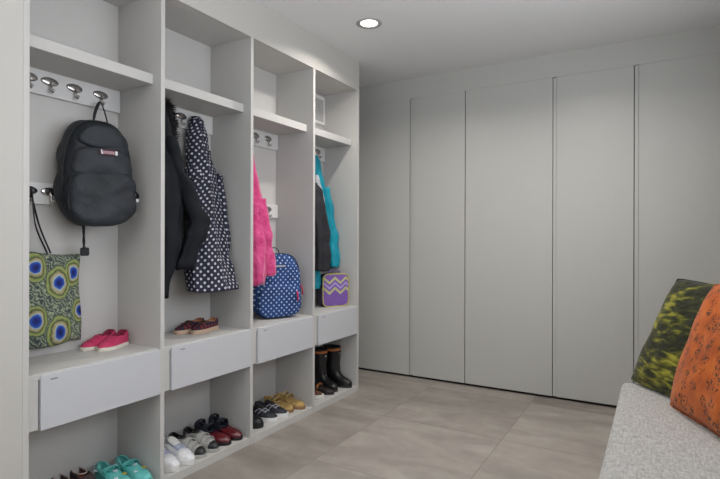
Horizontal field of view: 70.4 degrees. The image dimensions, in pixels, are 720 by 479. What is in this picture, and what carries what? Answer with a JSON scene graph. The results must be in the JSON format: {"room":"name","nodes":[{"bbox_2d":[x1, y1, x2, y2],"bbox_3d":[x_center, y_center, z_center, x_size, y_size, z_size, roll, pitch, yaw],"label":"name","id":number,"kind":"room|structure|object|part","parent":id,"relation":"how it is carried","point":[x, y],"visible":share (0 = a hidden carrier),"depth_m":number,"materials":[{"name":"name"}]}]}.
{"room":"mudroom","nodes":[
{"label":"mudroom","id":0,"kind":"room"},
{"bbox_2d":[0,0,358,478],"bbox_3d":[-1.813,-0.103,1.582,0.900,2.427,5.700,0,0,30],"label":"wall","id":1,"kind":"structure","parent":0,"point":[249,18],"depth_m":1.76,"materials":[{"name":"grey paint"}]},
{"bbox_2d":[182,369,615,478],"bbox_3d":[-0.515,1.164,1.330,3.400,0.100,6.779,0,0,30],"label":"floor","id":2,"kind":"structure","parent":0,"point":[394,426],"depth_m":2.87,"materials":[{"name":"tile"}]},
{"bbox_2d":[22,0,358,478],"bbox_3d":[-0.724,-0.005,2.853,0.314,2.237,2.312,0,0,30],"label":"locker","id":3,"kind":"object","parent":2,"relation":"on","point":[84,409],"visible":0.75,"depth_m":2.42,"materials":[{"name":"grey paint"}]},
{"bbox_3d":[-1.303,0.003,1.865,0.307,2.219,0.021,0,0,30],"label":"panel","id":4,"kind":"part","parent":3,"relation":"part of","materials":[{"name":"grey paint"}]},
{"bbox_3d":[-1.283,-0.192,2.184,0.018,0.089,0.548,0,0,30],"label":"hook rail","id":5,"kind":"part","parent":3,"relation":"part of","materials":[{"name":"grey paint"}]},
{"bbox_2d":[29,186,80,348],"bbox_3d":[-1.299,0.114,2.088,0.080,0.659,0.339,0,0,30],"label":"tote bag","id":6,"kind":"object","parent":3,"relation":"hanging from","point":[54,298],"visible":0.73,"depth_m":2.10,"materials":[{"name":"multicoloured"}]},
{"bbox_2d":[51,473,71,478],"bbox_3d":[-1.230,1.038,2.138,0.222,0.068,0.077,0,0,32],"label":"shoe","id":7,"kind":"object","parent":3,"relation":"on","point":[63,476],"visible":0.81,"depth_m":2.18,"materials":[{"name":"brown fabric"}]},
{"bbox_3d":[-1.282,-0.652,2.184,0.018,0.102,0.548,0,0,30],"label":"hook rail","id":8,"kind":"part","parent":3,"relation":"part of","materials":[{"name":"grey paint"}]},
{"bbox_2d":[70,466,95,478],"bbox_3d":[-1.193,1.038,2.209,0.222,0.068,0.077,0,0,33],"label":"shoe","id":9,"kind":"object","parent":3,"relation":"on","point":[83,473],"visible":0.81,"depth_m":2.21,"materials":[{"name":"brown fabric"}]},
{"bbox_2d":[30,34,152,91],"bbox_3d":[-1.180,-0.725,2.125,0.253,0.045,0.550,0,0,30],"label":"shelf","id":10,"kind":"object","parent":3,"relation":"attached to","point":[50,58],"depth_m":2.11,"materials":[{"name":"grey paint"}]},
{"bbox_2d":[29,343,158,381],"bbox_3d":[-1.163,0.492,2.113,0.300,0.020,0.550,0,0,30],"label":"shelf","id":11,"kind":"object","parent":3,"relation":"attached to","point":[52,365],"depth_m":2.07,"materials":[{"name":"grey paint"}]},
{"bbox_2d":[53,102,138,255],"bbox_3d":[-1.138,-0.277,2.214,0.224,0.690,0.323,0,0,44],"label":"backpack","id":12,"kind":"object","parent":3,"relation":"hanging from","point":[94,185],"visible":1,"depth_m":2.13,"materials":[{"name":"grey fabric"}]},
{"bbox_3d":[-1.161,-0.551,2.276,0.042,0.141,0.079,0,0,44],"label":"handle","id":13,"kind":"part","parent":12,"relation":"part of","materials":[{"name":"black fabric"}]},
{"bbox_3d":[-1.092,-0.436,2.157,0.027,0.097,0.185,0,0,44],"label":"panel","id":14,"kind":"part","parent":12,"relation":"part of","materials":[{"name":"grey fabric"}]},
{"bbox_2d":[80,329,115,350],"bbox_3d":[-1.174,0.447,2.291,0.079,0.070,0.180,0,0,20],"label":"slip","id":15,"kind":"object","parent":3,"relation":"on","point":[91,344],"visible":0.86,"depth_m":2.25,"materials":[{"name":"pink fabric"}]},
{"bbox_3d":[-1.026,0.587,2.056,0.026,0.198,0.509,0,0,30],"label":"drawer","id":16,"kind":"part","parent":3,"relation":"part of","materials":[{"name":"grey paint"}]},
{"bbox_2d":[96,329,128,351],"bbox_3d":[-1.105,0.447,2.285,0.079,0.070,0.180,0,0,12],"label":"slip","id":17,"kind":"object","parent":3,"relation":"on","point":[118,340],"visible":1,"depth_m":2.26,"materials":[{"name":"pink fabric"}]},
{"bbox_2d":[94,461,130,478],"bbox_3d":[-1.081,1.033,2.237,0.237,0.078,0.082,0,0,29],"label":"shoe","id":18,"kind":"object","parent":3,"relation":"on","point":[103,470],"visible":1,"depth_m":2.23,"materials":[{"name":"teal rubber"}]},
{"bbox_2d":[115,455,152,478],"bbox_3d":[-1.024,1.034,2.301,0.237,0.078,0.082,0,0,30],"label":"shoe","id":19,"kind":"object","parent":3,"relation":"on","point":[134,470],"visible":0.94,"depth_m":2.28,"materials":[{"name":"teal rubber"}]},
{"bbox_3d":[-1.015,0.003,2.357,0.307,2.219,0.021,0,0,30],"label":"panel","id":20,"kind":"part","parent":3,"relation":"part of","materials":[{"name":"grey paint"}]},
{"bbox_2d":[164,448,179,472],"bbox_3d":[-0.958,1.021,2.430,0.262,0.103,0.087,0,0,30],"label":"sneaker","id":21,"kind":"object","parent":3,"relation":"on","point":[171,463],"visible":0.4,"depth_m":2.37,"materials":[{"name":"white leather"}]},
{"bbox_2d":[164,436,194,465],"bbox_3d":[-0.911,1.021,2.503,0.262,0.103,0.087,0,0,30],"label":"sneaker","id":22,"kind":"object","parent":3,"relation":"on","point":[172,444],"visible":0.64,"depth_m":2.46,"materials":[{"name":"white leather"}]},
{"bbox_2d":[164,97,210,298],"bbox_3d":[-0.915,-0.226,2.531,0.209,1.020,0.342,0,0,40],"label":"coat","id":23,"kind":"object","parent":3,"relation":"hanging from","point":[181,195],"visible":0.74,"depth_m":2.47,"materials":[{"name":"black fabric"}]},
{"bbox_3d":[-0.984,-0.582,2.513,0.215,0.308,0.107,0,0,-31],"label":"fur trim","id":24,"kind":"part","parent":23,"relation":"part of","materials":[{"name":"black fur"}]},
{"bbox_2d":[168,432,206,458],"bbox_3d":[-0.871,1.028,2.565,0.237,0.089,0.083,0,0,24],"label":"sneaker","id":25,"kind":"object","parent":3,"relation":"on","point":[194,446],"visible":0.67,"depth_m":2.53,"materials":[{"name":"grey fabric"}]},
{"bbox_2d":[174,318,203,334],"bbox_3d":[-0.896,0.452,2.687,0.074,0.062,0.207,0,0,24],"label":"shoe","id":26,"kind":"object","parent":3,"relation":"on","point":[185,327],"visible":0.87,"depth_m":2.63,"materials":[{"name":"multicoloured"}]},
{"bbox_3d":[-0.991,-0.651,2.681,0.018,0.102,0.557,0,0,30],"label":"hook rail","id":27,"kind":"part","parent":3,"relation":"part of","materials":[{"name":"grey paint"}]},
{"bbox_2d":[183,426,219,451],"bbox_3d":[-0.825,1.028,2.640,0.237,0.089,0.083,0,0,26],"label":"sneaker","id":28,"kind":"object","parent":3,"relation":"on","point":[208,442],"visible":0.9,"depth_m":2.61,"materials":[{"name":"grey fabric"}]},
{"bbox_2d":[165,78,242,116],"bbox_3d":[-0.890,-0.724,2.621,0.253,0.045,0.559,0,0,30],"label":"shelf","id":29,"kind":"object","parent":3,"relation":"attached to","point":[189,100],"depth_m":2.64,"materials":[{"name":"grey paint"}]},
{"bbox_2d":[190,317,218,334],"bbox_3d":[-0.819,0.452,2.695,0.074,0.062,0.207,0,0,20],"label":"shoe","id":30,"kind":"object","parent":3,"relation":"on","point":[204,326],"visible":1,"depth_m":2.66,"materials":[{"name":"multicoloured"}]},
{"bbox_2d":[164,325,248,351],"bbox_3d":[-0.873,0.493,2.610,0.300,0.020,0.559,0,0,30],"label":"shelf","id":31,"kind":"object","parent":3,"relation":"attached to","point":[225,333],"depth_m":2.55,"materials":[{"name":"grey paint"}]},
{"bbox_3d":[-0.872,1.093,2.608,0.305,0.040,0.559,0,0,30],"label":"board","id":32,"kind":"part","parent":3,"relation":"part of","materials":[{"name":"grey paint"}]},
{"bbox_3d":[-0.736,0.588,2.552,0.026,0.198,0.518,0,0,30],"label":"drawer","id":33,"kind":"part","parent":3,"relation":"part of","materials":[{"name":"grey paint"}]},
{"bbox_2d":[183,116,238,292],"bbox_3d":[-0.796,-0.200,2.707,0.281,0.933,0.308,0,0,30],"label":"coat","id":34,"kind":"object","parent":3,"relation":"hanging from","point":[213,271],"visible":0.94,"depth_m":2.69,"materials":[{"name":"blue fabric"}]},
{"bbox_2d":[194,418,230,445],"bbox_3d":[-0.786,1.019,2.713,0.227,0.108,0.083,0,0,20],"label":"shoe","id":35,"kind":"object","parent":3,"relation":"on","point":[222,439],"visible":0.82,"depth_m":2.69,"materials":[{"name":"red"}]},
{"bbox_2d":[208,413,242,440],"bbox_3d":[-0.738,1.019,2.789,0.227,0.108,0.083,0,0,25],"label":"shoe","id":36,"kind":"object","parent":3,"relation":"on","point":[222,426],"visible":0.84,"depth_m":2.77,"materials":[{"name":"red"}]},
{"bbox_3d":[-0.731,-1.115,2.859,0.286,0.018,2.312,0,0,30],"label":"panel","id":37,"kind":"part","parent":3,"relation":"part of","materials":[{"name":"grey paint"}]},
{"bbox_3d":[-0.722,0.004,2.858,0.307,2.219,0.021,0,0,30],"label":"panel","id":38,"kind":"part","parent":3,"relation":"part of","materials":[{"name":"grey paint"}]},
{"bbox_2d":[253,414,263,428],"bbox_3d":[-0.659,1.039,2.964,0.222,0.068,0.098,0,0,24],"label":"clog","id":39,"kind":"object","parent":3,"relation":"on","point":[258,423],"visible":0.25,"depth_m":2.91,"materials":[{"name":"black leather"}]},
{"bbox_2d":[253,154,275,285],"bbox_3d":[-0.636,-0.166,3.011,0.239,0.862,0.207,0,0,30],"label":"jacket","id":40,"kind":"object","parent":3,"relation":"hanging from","point":[264,260],"visible":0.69,"depth_m":2.99,"materials":[{"name":"pink fabric"}]},
{"bbox_2d":[253,404,277,421],"bbox_3d":[-0.597,1.029,3.056,0.232,0.090,0.084,0,0,18],"label":"sneaker","id":41,"kind":"object","parent":3,"relation":"on","point":[264,413],"visible":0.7,"depth_m":3.02,"materials":[{"name":"black fabric"}]},
{"bbox_3d":[-0.698,-0.650,3.182,0.018,0.102,0.558,0,0,30],"label":"hook rail","id":42,"kind":"part","parent":3,"relation":"part of","materials":[{"name":"grey paint"}]},
{"bbox_2d":[255,399,288,417],"bbox_3d":[-0.546,1.029,3.136,0.232,0.090,0.084,0,0,20],"label":"sneaker","id":43,"kind":"object","parent":3,"relation":"on","point":[270,405],"visible":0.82,"depth_m":3.10,"materials":[{"name":"black fabric"}]},
{"bbox_3d":[-0.699,-0.191,3.182,0.018,0.089,0.558,0,0,30],"label":"hook rail","id":44,"kind":"part","parent":3,"relation":"part of","materials":[{"name":"grey paint"}]},
{"bbox_2d":[253,247,302,317],"bbox_3d":[-0.511,0.266,3.183,0.339,0.441,0.176,0,0,-33],"label":"backpack","id":45,"kind":"object","parent":3,"relation":"on","point":[280,296],"visible":0.78,"depth_m":3.13,"materials":[{"name":"blue fabric"}]},
{"bbox_2d":[264,394,293,412],"bbox_3d":[-0.515,1.030,3.224,0.217,0.088,0.081,0,0,24],"label":"shoe","id":46,"kind":"object","parent":3,"relation":"on","point":[287,406],"visible":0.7,"depth_m":3.20,"materials":[{"name":"yellow leather"}]},
{"bbox_2d":[253,107,306,134],"bbox_3d":[-0.597,-0.724,3.123,0.253,0.045,0.560,0,0,30],"label":"shelf","id":47,"kind":"object","parent":3,"relation":"attached to","point":[264,123],"depth_m":3.16,"materials":[{"name":"grey paint"}]},
{"bbox_2d":[253,314,311,331],"bbox_3d":[-0.579,0.494,3.111,0.300,0.020,0.560,0,0,30],"label":"shelf","id":48,"kind":"object","parent":3,"relation":"attached to","point":[260,324],"depth_m":3.06,"materials":[{"name":"grey paint"}]},
{"bbox_3d":[-0.579,1.094,3.110,0.305,0.040,0.560,0,0,30],"label":"board","id":49,"kind":"part","parent":3,"relation":"part of","materials":[{"name":"grey paint"}]},
{"bbox_3d":[-0.443,0.589,3.053,0.026,0.198,0.519,0,0,30],"label":"drawer","id":50,"kind":"part","parent":3,"relation":"part of","materials":[{"name":"grey paint"}]},
{"bbox_2d":[276,391,305,409],"bbox_3d":[-0.448,1.030,3.288,0.217,0.088,0.081,0,0,25],"label":"shoe","id":51,"kind":"object","parent":3,"relation":"on","point":[297,404],"visible":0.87,"depth_m":3.26,"materials":[{"name":"yellow leather"}]},
{"bbox_3d":[-0.428,0.005,3.360,0.307,2.219,0.021,0,0,30],"label":"panel","id":52,"kind":"part","parent":3,"relation":"part of","materials":[{"name":"grey paint"}]},
{"bbox_2d":[315,390,323,398],"bbox_3d":[-0.359,1.037,3.488,0.232,0.075,0.087,0,0,14],"label":"sneaker","id":53,"kind":"object","parent":3,"relation":"on","point":[318,395],"visible":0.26,"depth_m":3.44,"materials":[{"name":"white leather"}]},
{"bbox_2d":[315,94,324,125],"bbox_3d":[-0.323,-0.982,3.825,0.014,0.212,0.215,0,0,30],"label":"air vent","id":54,"kind":"object","parent":3,"relation":"attached to","point":[319,101],"visible":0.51,"depth_m":3.86,"materials":[{"name":"white plastic"}]},
{"bbox_2d":[315,98,322,121],"bbox_3d":[-0.326,-0.982,3.827,0.008,0.168,0.171,0,0,30],"label":"grille","id":55,"kind":"object","parent":54,"relation":"attached to","point":[318,101],"depth_m":3.85,"materials":[{"name":"grey paint"}]},
{"bbox_3d":[-0.410,-0.650,3.674,0.018,0.102,0.536,0,0,30],"label":"hook rail","id":56,"kind":"part","parent":3,"relation":"part of","materials":[{"name":"grey paint"}]},
{"bbox_2d":[315,175,330,271],"bbox_3d":[-0.278,-0.122,3.602,0.139,0.687,0.166,0,0,30],"label":"vest","id":57,"kind":"object","parent":3,"relation":"hanging from","point":[322,230],"visible":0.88,"depth_m":3.55,"materials":[{"name":"fabric"}]},
{"bbox_2d":[315,383,333,394],"bbox_3d":[-0.271,1.043,3.585,0.192,0.063,0.077,0,0,20],"label":"slip","id":58,"kind":"object","parent":3,"relation":"on","point":[326,390],"visible":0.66,"depth_m":3.55,"materials":[{"name":"black leather"}]},
{"bbox_2d":[315,347,337,391],"bbox_3d":[-0.262,0.931,3.677,0.244,0.286,0.118,0,0,34],"label":"rubber boot","id":59,"kind":"object","parent":3,"relation":"on","point":[321,376],"visible":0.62,"depth_m":3.65,"materials":[{"name":"black rubber"}]},
{"bbox_2d":[315,155,339,288],"bbox_3d":[-0.276,-0.136,3.754,0.149,0.974,0.273,0,0,42],"label":"jacket","id":60,"kind":"object","parent":3,"relation":"hanging from","point":[334,236],"visible":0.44,"depth_m":3.74,"materials":[{"name":"fabric"}]},
{"bbox_2d":[315,128,350,147],"bbox_3d":[-0.309,-0.723,3.615,0.253,0.045,0.538,0,0,30],"label":"shelf","id":61,"kind":"object","parent":3,"relation":"attached to","point":[323,139],"depth_m":3.66,"materials":[{"name":"grey paint"}]},
{"bbox_2d":[318,270,348,306],"bbox_3d":[-0.196,0.354,3.748,0.218,0.265,0.097,0,0,-30],"label":"lunch bag","id":62,"kind":"object","parent":3,"relation":"on","point":[333,291],"visible":1,"depth_m":3.70,"materials":[{"name":"purple fabric"}]},
{"bbox_2d":[315,304,355,317],"bbox_3d":[-0.291,0.494,3.603,0.300,0.020,0.538,0,0,30],"label":"shelf","id":63,"kind":"object","parent":3,"relation":"attached to","point":[321,311],"depth_m":3.55,"materials":[{"name":"grey paint"}]},
{"bbox_3d":[-0.291,1.095,3.602,0.305,0.040,0.538,0,0,30],"label":"board","id":64,"kind":"part","parent":3,"relation":"part of","materials":[{"name":"grey paint"}]},
{"bbox_3d":[-0.155,0.590,3.546,0.026,0.198,0.497,0,0,30],"label":"drawer","id":65,"kind":"part","parent":3,"relation":"part of","materials":[{"name":"grey paint"}]},
{"bbox_2d":[324,344,351,387],"bbox_3d":[-0.166,0.931,3.771,0.244,0.286,0.118,0,0,30],"label":"rubber boot","id":66,"kind":"object","parent":3,"relation":"on","point":[334,374],"visible":0.75,"depth_m":3.74,"materials":[{"name":"black rubber"}]},
{"bbox_3d":[-0.146,0.005,3.842,0.307,2.219,0.021,0,0,30],"label":"panel","id":67,"kind":"part","parent":3,"relation":"part of","materials":[{"name":"grey paint"}]},
{"bbox_2d":[599,383,719,478],"bbox_3d":[0.350,0.891,0.267,0.633,0.451,4.617,0,0,30],"label":"window bench","id":68,"kind":"object","parent":2,"relation":"on","point":[649,438],"visible":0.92,"depth_m":1.67,"materials":[{"name":"grey fabric"}]},
{"bbox_2d":[631,279,713,395],"bbox_3d":[1.425,0.426,2.137,0.279,0.490,0.542,0,0,-9],"label":"velvet cushion","id":69,"kind":"object","parent":68,"relation":"on","point":[659,357],"visible":0.59,"depth_m":2.21,"materials":[{"name":"green fabric"}]},
{"bbox_2d":[670,284,719,436],"bbox_3d":[1.308,0.422,1.792,0.241,0.496,0.528,0,0,8],"label":"velvet cushion","id":70,"kind":"object","parent":68,"relation":"on","point":[695,393],"visible":1,"depth_m":1.85,"materials":[{"name":"orange fabric"}]},
{"bbox_2d":[255,0,719,86],"bbox_3d":[-0.509,-1.363,1.330,3.400,0.100,6.779,0,0,30],"label":"ceiling","id":71,"kind":"structure","parent":0,"point":[414,38],"depth_m":3.14,"materials":[{"name":"white paint"}]},
{"bbox_2d":[356,18,381,28],"bbox_3d":[0.055,-1.308,3.086,0.156,0.007,0.156,0,0,30],"label":"recessed light","id":72,"kind":"object","parent":71,"relation":"in","point":[365,23],"visible":1,"depth_m":3.08,"materials":[{"name":"grey"}]},
{"bbox_2d":[359,25,719,106],"bbox_3d":[1.073,-0.096,4.040,3.400,2.427,0.500,0,0,30],"label":"wall","id":73,"kind":"structure","parent":0,"point":[702,41],"depth_m":3.58,"materials":[{"name":"grey paint"}]},
{"bbox_2d":[359,99,410,374],"bbox_3d":[-0.011,-0.025,4.397,0.968,2.241,0.022,0,0,30],"label":"door","id":74,"kind":"structure","parent":73,"relation":"in","point":[384,128],"depth_m":4.25,"materials":[{"name":"grey paint"}]},
{"bbox_2d":[410,99,412,374],"bbox_3d":[0.425,-0.024,4.151,0.024,2.240,0.023,0,0,30],"label":"trim","id":75,"kind":"structure","parent":73,"relation":"attached to","point":[411,163],"depth_m":4.14,"materials":[{"name":"grey paint"}]},
{"bbox_2d":[412,91,465,382],"bbox_3d":[0.620,-0.024,4.028,0.434,2.241,0.022,0,0,30],"label":"door","id":76,"kind":"structure","parent":73,"relation":"in","point":[439,121],"depth_m":4.01,"materials":[{"name":"grey paint"}]},
{"bbox_2d":[359,66,638,406],"bbox_3d":[0.964,-0.013,3.854,3.200,2.262,0.020,0,0,30],"label":"trim","id":77,"kind":"structure","parent":73,"relation":"attached to","point":[552,396],"depth_m":3.60,"materials":[{"name":"black"}]},
{"bbox_2d":[465,78,552,395],"bbox_3d":[1.085,-0.023,3.756,0.632,2.241,0.022,0,0,30],"label":"door","id":78,"kind":"structure","parent":73,"relation":"in","point":[509,194],"depth_m":3.73,"materials":[{"name":"grey paint"}]},
{"bbox_2d":[553,77,556,395],"bbox_3d":[1.375,-0.021,3.595,0.023,2.240,0.023,0,0,30],"label":"trim","id":79,"kind":"structure","parent":73,"relation":"attached to","point":[554,79],"depth_m":3.58,"materials":[{"name":"grey paint"}]},
{"bbox_2d":[556,65,633,405],"bbox_3d":[1.588,-0.021,3.462,0.476,2.241,0.022,0,0,30],"label":"door","id":80,"kind":"structure","parent":73,"relation":"in","point":[595,240],"depth_m":3.45,"materials":[{"name":"grey paint"}]},
{"bbox_2d":[634,65,638,383],"bbox_3d":[1.811,-0.020,3.340,0.023,2.240,0.023,0,0,30],"label":"trim","id":81,"kind":"structure","parent":73,"relation":"attached to","point":[636,178],"depth_m":3.33,"materials":[{"name":"grey paint"}]},
{"bbox_2d":[638,52,719,383],"bbox_3d":[2.074,-0.020,3.178,0.592,2.241,0.022,0,0,30],"label":"door","id":82,"kind":"structure","parent":73,"relation":"in","point":[679,99],"depth_m":3.21,"materials":[{"name":"grey paint"}]}
]}

